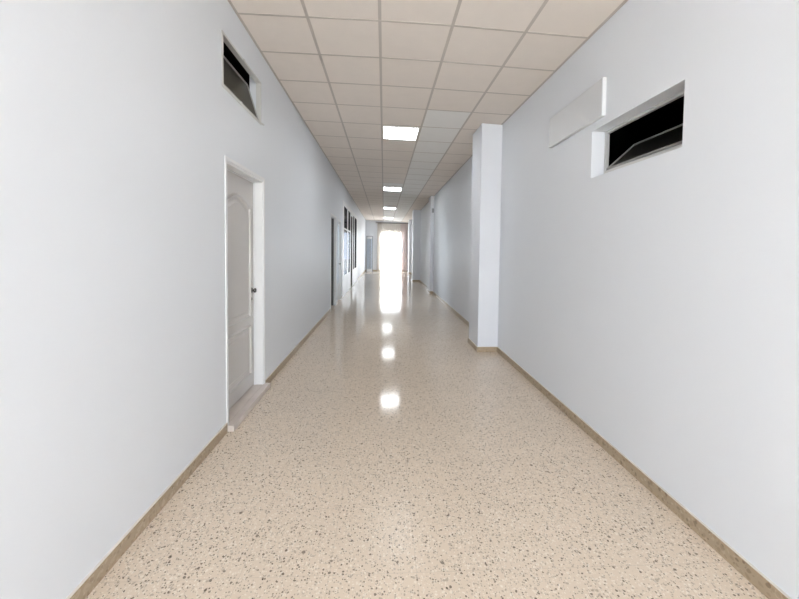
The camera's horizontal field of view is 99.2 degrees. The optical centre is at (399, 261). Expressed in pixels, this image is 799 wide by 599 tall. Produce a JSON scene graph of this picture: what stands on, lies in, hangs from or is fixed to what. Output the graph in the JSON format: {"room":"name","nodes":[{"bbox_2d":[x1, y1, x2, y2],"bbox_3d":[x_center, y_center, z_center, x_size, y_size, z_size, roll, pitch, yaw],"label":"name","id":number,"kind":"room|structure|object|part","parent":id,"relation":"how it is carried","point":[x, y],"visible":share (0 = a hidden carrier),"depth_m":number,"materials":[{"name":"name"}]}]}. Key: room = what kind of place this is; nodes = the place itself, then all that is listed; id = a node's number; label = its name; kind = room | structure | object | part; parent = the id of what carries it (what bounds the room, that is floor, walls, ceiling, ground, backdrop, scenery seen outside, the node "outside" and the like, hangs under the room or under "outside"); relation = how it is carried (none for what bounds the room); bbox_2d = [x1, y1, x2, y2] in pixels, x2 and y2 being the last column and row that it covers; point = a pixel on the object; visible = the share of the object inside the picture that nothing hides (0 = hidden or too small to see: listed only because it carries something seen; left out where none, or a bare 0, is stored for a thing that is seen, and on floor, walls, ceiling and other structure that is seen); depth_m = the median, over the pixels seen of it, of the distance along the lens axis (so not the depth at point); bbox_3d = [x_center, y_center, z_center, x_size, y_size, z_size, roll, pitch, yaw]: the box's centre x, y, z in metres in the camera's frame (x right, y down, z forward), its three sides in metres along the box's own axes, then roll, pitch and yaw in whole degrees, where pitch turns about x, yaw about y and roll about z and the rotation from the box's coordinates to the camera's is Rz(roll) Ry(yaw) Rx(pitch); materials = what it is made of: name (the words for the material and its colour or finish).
{"room":"building corridor","nodes":[
{"label":"building corridor","id":0,"kind":"room"},
{"bbox_2d":[0,0,365,598],"bbox_3d":[-1.745,-0.696,9.711,0.110,3.600,26.400,1,2,-3],"label":"wall","id":1,"kind":"structure","parent":0,"point":[118,121],"depth_m":1.60,"materials":[{"name":"white paint"}]},
{"bbox_2d":[66,270,364,598],"bbox_3d":[-1.705,1.064,9.779,0.012,0.078,26.400,1,2,-3],"label":"baseboard","id":2,"kind":"structure","parent":1,"relation":"attached to","point":[109,560],"depth_m":1.83,"materials":[{"name":"brown stone"}]},
{"bbox_2d":[221,30,263,125],"bbox_3d":[-1.422,-1.564,2.999,0.167,0.425,0.831,1,2,-3],"label":"window","id":3,"kind":"structure","parent":1,"relation":"in","point":[233,83],"depth_m":3.02,"materials":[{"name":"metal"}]},
{"bbox_3d":[-1.441,-1.559,2.994,0.103,0.324,0.725,1,2,-3],"label":"pane","id":4,"kind":"part","parent":3,"relation":"part of","materials":[{"name":"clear glass"}]},
{"bbox_3d":[-1.441,-1.559,2.994,0.128,0.363,0.761,1,2,-3],"label":"sash","id":5,"kind":"part","parent":3,"relation":"part of","materials":[{"name":"metal"}]},
{"bbox_2d":[224,155,269,431],"bbox_3d":[-1.446,0.251,3.126,0.220,2.195,0.884,1,2,-3],"label":"door","id":6,"kind":"structure","parent":1,"relation":"in","point":[246,385],"depth_m":3.23,"materials":[{"name":"white paint"}]},
{"bbox_3d":[-1.476,-0.024,3.112,0.019,1.199,0.584,1,2,-3],"label":"panel","id":7,"kind":"part","parent":6,"relation":"part of","materials":[{"name":"white paint"}]},
{"bbox_3d":[-1.487,0.896,3.146,0.019,0.509,0.584,1,2,-3],"label":"panel","id":8,"kind":"part","parent":6,"relation":"part of","materials":[{"name":"white paint"}]},
{"bbox_2d":[330,213,336,307],"bbox_3d":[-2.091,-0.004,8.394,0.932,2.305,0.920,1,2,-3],"label":"door frame","id":9,"kind":"structure","parent":1,"relation":"in","point":[333,244],"depth_m":8.79,"materials":[{"name":"white paint"}]},
{"bbox_2d":[337,219,340,299],"bbox_3d":[-1.740,-0.028,9.536,0.118,2.278,0.756,1,2,-3],"label":"door","id":10,"kind":"structure","parent":1,"relation":"in","point":[339,221],"depth_m":9.83,"materials":[{"name":"white paint"}]},
{"bbox_2d":[342,199,357,296],"bbox_3d":[-1.881,-0.498,13.143,0.078,2.949,5.950,1,2,-3],"label":"window","id":11,"kind":"structure","parent":1,"relation":"in","point":[349,219],"depth_m":12.12,"materials":[{"name":"white paint"}]},
{"bbox_3d":[-1.751,-0.664,11.014,0.006,2.158,0.958,1,2,-3],"label":"pane","id":12,"kind":"part","parent":11,"relation":"part of","materials":[{"name":"clear glass"}]},
{"bbox_3d":[-1.791,0.775,11.066,0.052,0.560,0.960,1,2,-3],"label":"panel","id":13,"kind":"part","parent":11,"relation":"part of","materials":[{"name":"white paint"}]},
{"bbox_3d":[-1.802,-0.706,12.133,0.006,2.158,0.758,1,2,-3],"label":"pane","id":14,"kind":"part","parent":11,"relation":"part of","materials":[{"name":"clear glass"}]},
{"bbox_3d":[-1.843,0.733,12.184,0.052,0.560,0.760,1,2,-3],"label":"panel","id":15,"kind":"part","parent":11,"relation":"part of","materials":[{"name":"white paint"}]},
{"bbox_3d":[-1.874,-0.385,13.103,0.041,2.703,0.630,1,2,-3],"label":"door","id":16,"kind":"part","parent":11,"relation":"part of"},
{"bbox_3d":[-1.882,-0.770,13.880,0.006,2.158,0.498,1,2,-3],"label":"pane","id":17,"kind":"part","parent":11,"relation":"part of","materials":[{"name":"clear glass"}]},
{"bbox_3d":[-1.927,-0.808,14.883,0.006,2.158,1.048,1,2,-3],"label":"pane","id":18,"kind":"part","parent":11,"relation":"part of","materials":[{"name":"clear glass"}]},
{"bbox_2d":[366,236,372,270],"bbox_3d":[-1.982,-0.536,22.488,0.430,2.340,0.060,1,2,-3],"label":"door leaf","id":19,"kind":"structure","parent":1,"relation":"in","point":[367,237],"depth_m":22.47,"materials":[{"name":"grey metal"}]},
{"bbox_2d":[365,220,407,269],"bbox_3d":[-0.839,-1.175,23.068,3.362,3.600,0.220,1,2,-3],"label":"wall","id":20,"kind":"structure","parent":0,"point":[371,225],"depth_m":22.91,"materials":[{"name":"white paint"}]},
{"bbox_3d":[-0.505,-2.601,22.859,2.195,0.078,0.122,1,2,-3],"label":"curtain rod","id":21,"kind":"object","parent":20,"relation":"attached to","visible":0},
{"bbox_2d":[377,223,381,270],"bbox_3d":[-1.353,-0.989,22.850,0.303,3.192,0.053,1,2,-3],"label":"curtain","id":22,"kind":"object","parent":21,"relation":"hanging from","point":[379,225],"visible":1,"depth_m":22.85,"materials":[{"name":"beige fabric"}]},
{"bbox_2d":[382,223,400,232],"bbox_3d":[-0.549,-2.239,22.835,1.262,0.650,0.043,1,2,-3],"label":"valance","id":23,"kind":"object","parent":21,"relation":"hanging from","point":[386,228],"visible":1,"depth_m":22.84,"materials":[{"name":"beige fabric"}]},
{"bbox_2d":[400,224,407,270],"bbox_3d":[0.316,-0.963,22.927,0.483,3.174,0.058,1,2,-3],"label":"curtain","id":24,"kind":"object","parent":21,"relation":"hanging from","point":[404,227],"visible":1,"depth_m":22.92,"materials":[{"name":"fabric"}]},
{"bbox_2d":[86,271,767,598],"bbox_3d":[-0.253,1.177,9.849,3.362,0.120,26.840,1,2,-3],"label":"floor","id":25,"kind":"structure","parent":0,"point":[390,456],"depth_m":2.03,"materials":[{"name":"stone"}]},
{"bbox_2d":[408,220,411,273],"bbox_3d":[0.632,-0.925,20.981,0.171,3.287,0.724,1,2,-3],"label":"pillar","id":26,"kind":"structure","parent":25,"relation":"on","point":[409,221],"depth_m":20.65,"materials":[{"name":"white paint"}]},
{"bbox_2d":[411,210,420,281],"bbox_3d":[0.773,-0.743,15.935,0.351,3.296,0.624,1,2,-3],"label":"pillar","id":27,"kind":"structure","parent":25,"relation":"on","point":[416,214],"depth_m":15.64,"materials":[{"name":"white paint"}]},
{"bbox_2d":[427,196,433,292],"bbox_3d":[1.074,-0.581,11.748,0.131,3.286,0.624,1,2,-3],"label":"pillar","id":28,"kind":"structure","parent":25,"relation":"on","point":[431,198],"depth_m":11.48,"materials":[{"name":"white paint"}]},
{"bbox_2d":[468,123,502,351],"bbox_3d":[1.286,-0.341,5.157,0.311,3.294,0.539,1,2,-3],"label":"pillar","id":29,"kind":"structure","parent":25,"relation":"on","point":[487,139],"depth_m":4.92,"materials":[{"name":"white paint"}]},
{"bbox_3d":[1.261,1.266,5.216,0.299,0.078,0.539,1,2,-3],"label":"skirting","id":30,"kind":"part","parent":29,"relation":"part of","materials":[{"name":"brown stone"}]},
{"bbox_2d":[228,0,627,222],"bbox_3d":[-0.215,-2.210,9.770,2.963,0.231,27.215,1,2,-3],"label":"ceiling","id":31,"kind":"structure","parent":0,"point":[350,69],"depth_m":3.51,"materials":[{"name":"beige tile"}]},
{"bbox_2d":[383,187,401,190],"bbox_3d":[-0.220,-2.258,10.568,0.555,0.039,0.611,1,2,-3],"label":"recessed light","id":32,"kind":"object","parent":31,"relation":"in","point":[384,188],"visible":1,"depth_m":10.52,"materials":[{"name":"white plastic"}]},
{"bbox_2d":[383,126,418,140],"bbox_3d":[0.013,-2.069,5.484,0.555,0.039,0.611,1,2,-3],"label":"recessed light","id":33,"kind":"object","parent":31,"relation":"in","point":[389,132],"visible":1,"depth_m":5.45,"materials":[{"name":"white plastic"}]},
{"bbox_2d":[411,0,798,598],"bbox_3d":[1.296,-0.666,9.851,0.136,3.600,26.400,1,2,-3],"label":"wall","id":34,"kind":"structure","parent":0,"point":[656,298],"depth_m":1.95,"materials":[{"name":"white paint"}]},
{"bbox_2d":[549,77,606,147],"bbox_3d":[1.533,-1.268,2.990,0.034,0.288,0.827,1,2,-3],"label":"wall panel","id":35,"kind":"object","parent":34,"relation":"attached to","point":[589,107],"visible":1,"depth_m":2.87,"materials":[{"name":"white paint"}]},
{"bbox_2d":[411,273,791,598],"bbox_3d":[1.202,1.093,9.913,0.012,0.078,26.400,1,2,-3],"label":"baseboard","id":36,"kind":"structure","parent":34,"relation":"attached to","point":[743,566],"depth_m":1.96,"materials":[{"name":"brown stone"}]},
{"bbox_2d":[604,91,683,173],"bbox_3d":[1.800,-0.848,2.345,0.238,0.373,0.848,1,2,-3],"label":"window","id":37,"kind":"structure","parent":34,"relation":"in","point":[668,140],"depth_m":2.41,"materials":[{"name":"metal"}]},
{"bbox_3d":[1.801,-0.827,2.346,0.237,0.220,0.786,1,2,-3],"label":"sash","id":38,"kind":"part","parent":37,"relation":"part of","materials":[{"name":"metal"}]},
{"bbox_3d":[1.801,-0.827,2.346,0.200,0.184,0.750,1,2,-3],"label":"pane","id":39,"kind":"part","parent":37,"relation":"part of","materials":[{"name":"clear glass"}]},
{"label":"outside","id":40,"kind":"structure","parent":0,"visible":0},
{"bbox_2d":[381,260,400,270],"bbox_3d":[-0.466,1.215,9.841,28.000,0.120,78.400,1,2,-3],"label":"ground","id":41,"kind":"structure","parent":40,"point":[386,265],"depth_m":31.75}
]}

